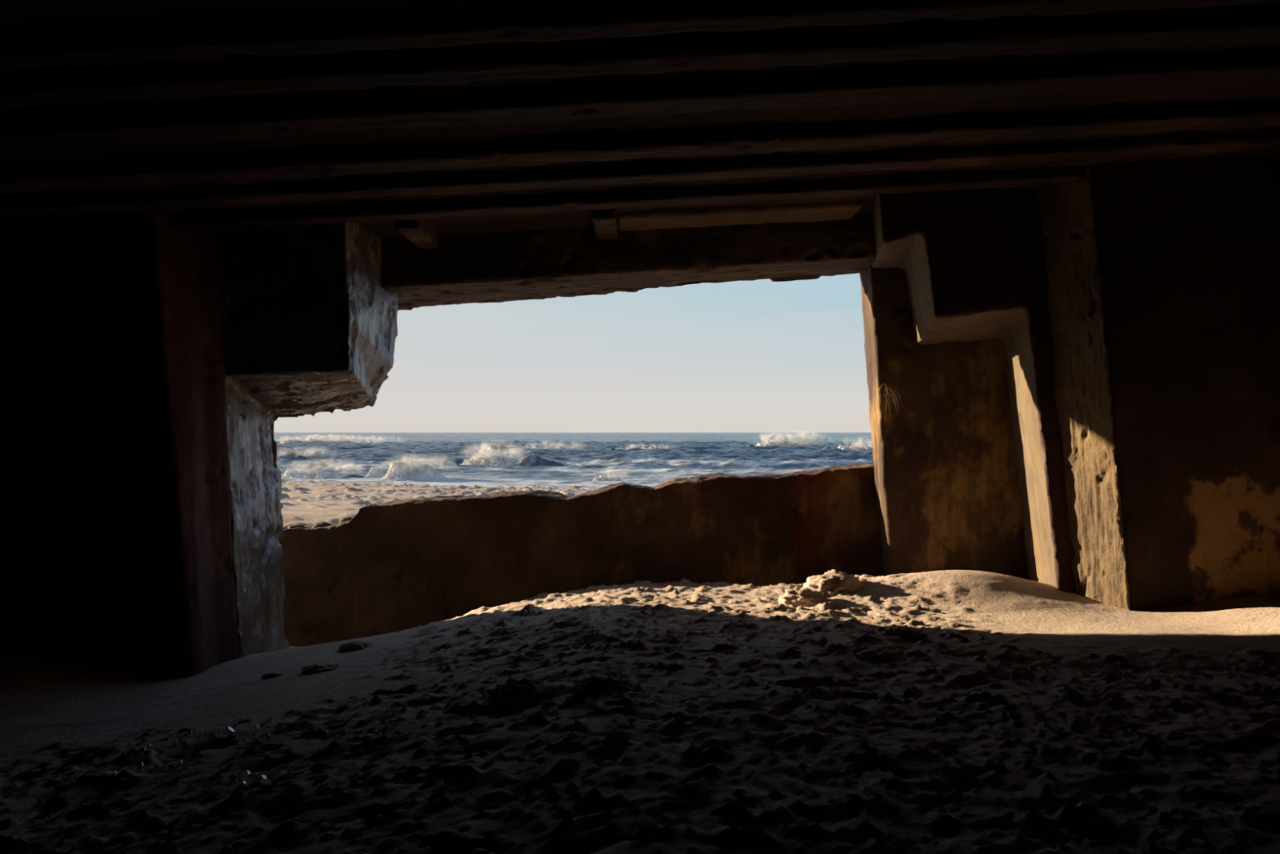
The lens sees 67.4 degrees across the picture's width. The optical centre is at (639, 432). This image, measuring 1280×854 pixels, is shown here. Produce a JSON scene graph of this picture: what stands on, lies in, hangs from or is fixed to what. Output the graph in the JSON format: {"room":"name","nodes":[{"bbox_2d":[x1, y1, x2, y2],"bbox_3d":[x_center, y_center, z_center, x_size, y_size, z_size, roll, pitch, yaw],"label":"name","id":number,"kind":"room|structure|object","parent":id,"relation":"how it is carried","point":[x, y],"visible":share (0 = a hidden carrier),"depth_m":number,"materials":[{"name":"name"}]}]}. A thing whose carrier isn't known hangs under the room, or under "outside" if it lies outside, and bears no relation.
{"room":"beach bunker interior","nodes":[
{"label":"beach bunker interior","id":0,"kind":"room"},
{"bbox_2d":[0,209,239,677],"bbox_3d":[-3.938,0.148,6.091,2.980,4.127,1.026,0,0,0],"label":"wall","id":1,"kind":"structure","parent":0,"point":[116,545],"depth_m":5.61,"materials":[{"name":"brown concrete"}]},
{"bbox_2d":[217,222,397,657],"bbox_3d":[-3.643,0.240,6.550,3.743,4.500,1.129,0,0,0],"label":"wall","id":2,"kind":"structure","parent":0,"point":[309,325],"depth_m":6.08,"materials":[{"name":"grey concrete"}]},
{"bbox_2d":[280,462,884,646],"bbox_3d":[-0.535,1.331,8.247,5.762,2.160,0.524,0,0,0],"label":"wall","id":3,"kind":"structure","parent":0,"point":[399,565],"depth_m":8.00,"materials":[{"name":"orange concrete"}]},
{"bbox_2d":[287,524,304,528],"bbox_3d":[-2.926,0.827,8.179,0.162,0.084,0.144,0,0,0],"label":"rubble stone","id":4,"kind":"object","parent":3,"relation":"on","point":[295,526],"visible":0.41,"depth_m":8.15,"materials":[{"name":"grey stone"}]},
{"bbox_2d":[311,521,331,528],"bbox_3d":[-2.704,0.811,8.180,0.183,0.093,0.162,0,0,0],"label":"rubble stone","id":5,"kind":"object","parent":3,"relation":"on","point":[322,524],"visible":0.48,"depth_m":8.14,"materials":[{"name":"grey stone"}]},
{"bbox_2d":[338,516,352,522],"bbox_3d":[-2.478,0.762,8.181,0.172,0.086,0.153,0,0,0],"label":"rubble stone","id":6,"kind":"object","parent":3,"relation":"on","point":[346,518],"visible":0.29,"depth_m":8.14,"materials":[{"name":"grey stone"}]},
{"bbox_2d":[380,213,875,310],"bbox_3d":[-0.067,-1.792,7.300,5.134,1.684,1.223,0,0,0],"label":"lintel","id":7,"kind":"object","parent":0,"point":[538,264],"visible":0.26,"depth_m":6.70,"materials":[{"name":"brown concrete"}]},
{"bbox_2d":[0,569,1279,853],"bbox_3d":[0.000,1.380,2.375,11.000,0.998,11.550,0,0,0],"label":"floor","id":8,"kind":"structure","parent":0,"point":[1028,717],"depth_m":3.43,"materials":[{"name":"beige sand"}]},
{"bbox_2d":[8,705,395,802],"bbox_3d":[-1.605,1.224,3.707,1.405,0.245,0.893,0,0,19],"label":"fragments","id":9,"kind":"object","parent":8,"relation":"on","point":[206,783],"visible":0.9,"depth_m":3.72,"materials":[{"name":"white"}]},
{"bbox_2d":[261,671,284,679],"bbox_3d":[-1.994,1.332,5.219,0.137,0.056,0.096,0,0,0],"label":"clump","id":10,"kind":"object","parent":8,"relation":"on","point":[268,675],"visible":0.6,"depth_m":5.20,"materials":[{"name":"beige sand"}]},
{"bbox_2d":[301,662,341,674],"bbox_3d":[-1.717,1.292,5.221,0.251,0.066,0.198,0,0,0],"label":"clump","id":11,"kind":"object","parent":8,"relation":"on","point":[318,667],"visible":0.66,"depth_m":5.18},
{"bbox_2d":[337,640,374,652],"bbox_3d":[-1.680,1.288,5.696,0.230,0.100,0.178,0,0,0],"label":"clump","id":12,"kind":"object","parent":8,"relation":"on","point":[349,646],"visible":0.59,"depth_m":5.66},
{"bbox_2d":[486,675,560,713],"bbox_3d":[-0.450,1.073,3.852,0.329,0.180,0.252,0,0,0],"label":"clump","id":13,"kind":"object","parent":8,"relation":"on","point":[514,694],"visible":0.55,"depth_m":3.77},
{"bbox_2d":[568,673,633,694],"bbox_3d":[-0.149,1.023,3.827,0.271,0.116,0.191,0,0,0],"label":"clump","id":14,"kind":"object","parent":8,"relation":"on","point":[597,682],"visible":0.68,"depth_m":3.77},
{"bbox_2d":[777,585,827,607],"bbox_3d":[0.994,1.043,5.846,0.323,0.216,0.254,0,0,0],"label":"clump","id":15,"kind":"object","parent":8,"relation":"on","point":[797,597],"visible":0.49,"depth_m":5.77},
{"bbox_2d":[800,568,864,595],"bbox_3d":[1.242,0.999,6.084,0.454,0.258,0.331,0,0,0],"label":"clump","id":16,"kind":"object","parent":8,"relation":"on","point":[832,582],"visible":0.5,"depth_m":5.98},
{"bbox_2d":[853,647,901,662],"bbox_3d":[1.079,1.022,4.317,0.244,0.098,0.180,0,0,0],"label":"clump","id":17,"kind":"object","parent":8,"relation":"on","point":[876,654],"visible":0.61,"depth_m":4.28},
{"bbox_2d":[880,626,927,639],"bbox_3d":[1.300,1.010,4.743,0.235,0.101,0.166,0,0,0],"label":"clump","id":18,"kind":"object","parent":8,"relation":"on","point":[908,633],"visible":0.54,"depth_m":4.70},
{"bbox_2d":[0,0,1279,238],"bbox_3d":[-0.001,-1.796,2.228,11.234,1.309,11.284,0,0,0],"label":"ceiling","id":19,"kind":"structure","parent":0,"point":[16,16],"depth_m":4.43,"materials":[{"name":"concrete"}]},
{"bbox_2d":[395,219,439,248],"bbox_3d":[-1.465,-1.343,6.339,0.158,0.162,0.644,0,0,0],"label":"rib","id":20,"kind":"object","parent":19,"relation":"attached to","point":[420,233],"visible":0.66,"depth_m":6.23,"materials":[{"name":"brown concrete"}]},
{"bbox_2d":[591,208,617,239],"bbox_3d":[-0.225,-1.409,6.340,0.160,0.161,0.645,0,0,0],"label":"rib","id":21,"kind":"object","parent":19,"relation":"attached to","point":[605,221],"visible":0.69,"depth_m":6.17,"materials":[{"name":"brown concrete"}]},
{"bbox_2d":[166,165,1085,231],"bbox_3d":[-0.002,-1.432,5.781,10.405,0.675,0.181,0,0,0],"label":"ceiling beam","id":22,"kind":"structure","parent":19,"relation":"attached to","point":[940,180],"depth_m":5.70,"materials":[{"name":"brown concrete"}]},
{"bbox_2d":[0,47,1279,148],"bbox_3d":[-0.001,-1.429,4.050,10.409,0.684,0.213,0,0,0],"label":"ceiling beam","id":23,"kind":"structure","parent":19,"relation":"attached to","point":[260,117],"depth_m":3.96,"materials":[{"name":"concrete"}]},
{"bbox_2d":[0,6,1279,106],"bbox_3d":[0.000,-1.434,3.620,10.403,0.668,0.172,0,0,0],"label":"ceiling beam","id":24,"kind":"structure","parent":19,"relation":"attached to","point":[364,70],"depth_m":3.54,"materials":[{"name":"concrete"}]},
{"bbox_2d":[0,0,1279,70],"bbox_3d":[0.002,-1.435,3.279,10.407,0.676,0.153,0,0,0],"label":"ceiling beam","id":25,"kind":"structure","parent":19,"relation":"attached to","point":[323,33],"depth_m":3.22,"materials":[{"name":"concrete"}]},
{"bbox_2d":[0,97,1279,193],"bbox_3d":[0.002,-1.430,4.720,10.407,0.682,0.213,0,0,0],"label":"ceiling beam","id":26,"kind":"structure","parent":19,"relation":"attached to","point":[756,138],"depth_m":4.62,"materials":[{"name":"brown concrete"}]},
{"bbox_2d":[0,127,1279,216],"bbox_3d":[0.000,-1.434,5.240,10.406,0.674,0.193,0,0,0],"label":"ceiling beam","id":27,"kind":"structure","parent":19,"relation":"attached to","point":[1186,142],"depth_m":5.15,"materials":[{"name":"brown concrete"}]},
{"bbox_2d":[617,200,862,231],"bbox_3d":[0.655,-1.479,6.469,1.616,0.186,0.389,0,0,0],"label":"ceiling beam","id":28,"kind":"structure","parent":19,"relation":"attached to","point":[650,220],"depth_m":6.34,"materials":[{"name":"beige concrete"}]},
{"bbox_2d":[859,265,1029,579],"bbox_3d":[3.543,0.001,7.550,3.712,4.740,0.720,0,0,0],"label":"wall","id":29,"kind":"structure","parent":0,"point":[947,486],"depth_m":7.20,"materials":[{"name":"concrete"}]},
{"bbox_2d":[878,383,902,418],"bbox_3d":[1.835,-0.221,7.092,0.104,0.275,0.174,0,0,-40],"label":"tuft","id":30,"kind":"object","parent":29,"relation":"attached to","point":[886,392],"visible":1,"depth_m":7.08,"materials":[{"name":"brown"}]},
{"bbox_2d":[871,186,1075,593],"bbox_3d":[3.579,-0.091,6.601,4.249,4.507,1.218,0,0,0],"label":"wall","id":31,"kind":"structure","parent":0,"point":[973,261],"depth_m":6.00,"materials":[{"name":"beige concrete"}]},
{"bbox_2d":[1036,164,1130,610],"bbox_3d":[2.727,0.150,6.027,0.570,4.131,0.772,0,0,0],"label":"pillar","id":32,"kind":"structure","parent":0,"point":[1082,393],"depth_m":5.82,"materials":[{"name":"beige concrete"}]},
{"bbox_2d":[1088,154,1279,608],"bbox_3d":[4.023,0.150,6.142,2.785,4.118,0.943,0,0,0],"label":"wall","id":33,"kind":"structure","parent":0,"point":[1188,249],"depth_m":5.68,"materials":[{"name":"concrete"}]},
{"label":"outside","id":34,"kind":"structure","parent":0,"visible":0},
{"bbox_2d":[280,479,595,526],"bbox_3d":[-6.000,2.510,34.075,120.000,3.761,51.850,0,0,0],"label":"beach","id":35,"kind":"structure","parent":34,"point":[309,501],"depth_m":18.25},
{"bbox_2d":[281,466,386,479],"bbox_3d":[-13.198,1.663,41.929,6.124,1.270,4.353,0,0,0],"label":"breaking wave","id":36,"kind":"object","parent":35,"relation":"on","point":[317,473],"visible":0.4,"depth_m":41.05,"materials":[{"name":"liquid"}]},
{"bbox_2d":[377,460,447,481],"bbox_3d":[-8.943,1.521,39.882,3.630,1.512,5.009,0,0,0],"label":"breaking wave","id":37,"kind":"object","parent":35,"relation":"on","point":[398,471],"visible":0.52,"depth_m":38.68,"materials":[{"name":"liquid"}]},
{"bbox_2d":[591,475,622,480],"bbox_3d":[-1.010,1.796,37.948,2.150,0.935,2.880,0,0,0],"label":"breaking wave","id":38,"kind":"object","parent":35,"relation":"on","point":[600,477],"visible":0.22,"depth_m":37.41,"materials":[{"name":"liquid"}]},
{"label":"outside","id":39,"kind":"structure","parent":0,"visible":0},
{"bbox_2d":[273,432,874,489],"bbox_3d":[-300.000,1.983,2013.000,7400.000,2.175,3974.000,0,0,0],"label":"sea","id":40,"kind":"structure","parent":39,"point":[589,455],"depth_m":68.82,"materials":[{"name":"liquid"}]},
{"bbox_2d":[276,450,331,457],"bbox_3d":[-22.009,1.545,63.906,6.020,1.493,5.263,0,0,0],"label":"breaking wave","id":41,"kind":"object","parent":40,"relation":"on","point":[289,454],"visible":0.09,"depth_m":63.15,"materials":[{"name":"liquid"}]},
{"bbox_2d":[275,437,369,443],"bbox_3d":[-44.676,1.255,142.089,23.294,2.218,7.722,0,0,0],"label":"breaking wave","id":42,"kind":"object","parent":40,"relation":"on","point":[294,440],"visible":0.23,"depth_m":140.65,"materials":[{"name":"liquid"}]},
{"bbox_2d":[460,453,570,466],"bbox_3d":[-6.313,1.311,52.917,7.569,2.074,7.029,0,0,0],"label":"breaking wave","id":43,"kind":"object","parent":40,"relation":"on","point":[531,460],"visible":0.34,"depth_m":51.69,"materials":[{"name":"liquid"}]},
{"bbox_2d":[487,444,568,449],"bbox_3d":[-9.575,1.479,92.998,11.619,1.643,5.932,0,0,0],"label":"breaking wave","id":44,"kind":"object","parent":40,"relation":"on","point":[492,446],"visible":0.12,"depth_m":92.04,"materials":[{"name":"liquid"}]},
{"bbox_2d":[610,446,653,450],"bbox_3d":[0.556,1.599,89.535,7.778,1.386,4.791,0,0,0],"label":"breaking wave","id":45,"kind":"object","parent":40,"relation":"on","point":[650,447],"visible":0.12,"depth_m":88.75,"materials":[{"name":"liquid"}]},
{"bbox_2d":[747,440,813,447],"bbox_3d":[16.304,1.056,105.560,10.226,2.737,9.303,0,0,0],"label":"breaking wave","id":46,"kind":"object","parent":40,"relation":"on","point":[782,443],"visible":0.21,"depth_m":103.64,"materials":[{"name":"liquid"}]},
{"bbox_2d":[822,444,872,450],"bbox_3d":[21.856,1.257,89.848,10.526,2.233,7.780,0,0,0],"label":"breaking wave","id":47,"kind":"object","parent":40,"relation":"on","point":[855,446],"visible":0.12,"depth_m":88.48,"materials":[{"name":"liquid"}]}
]}

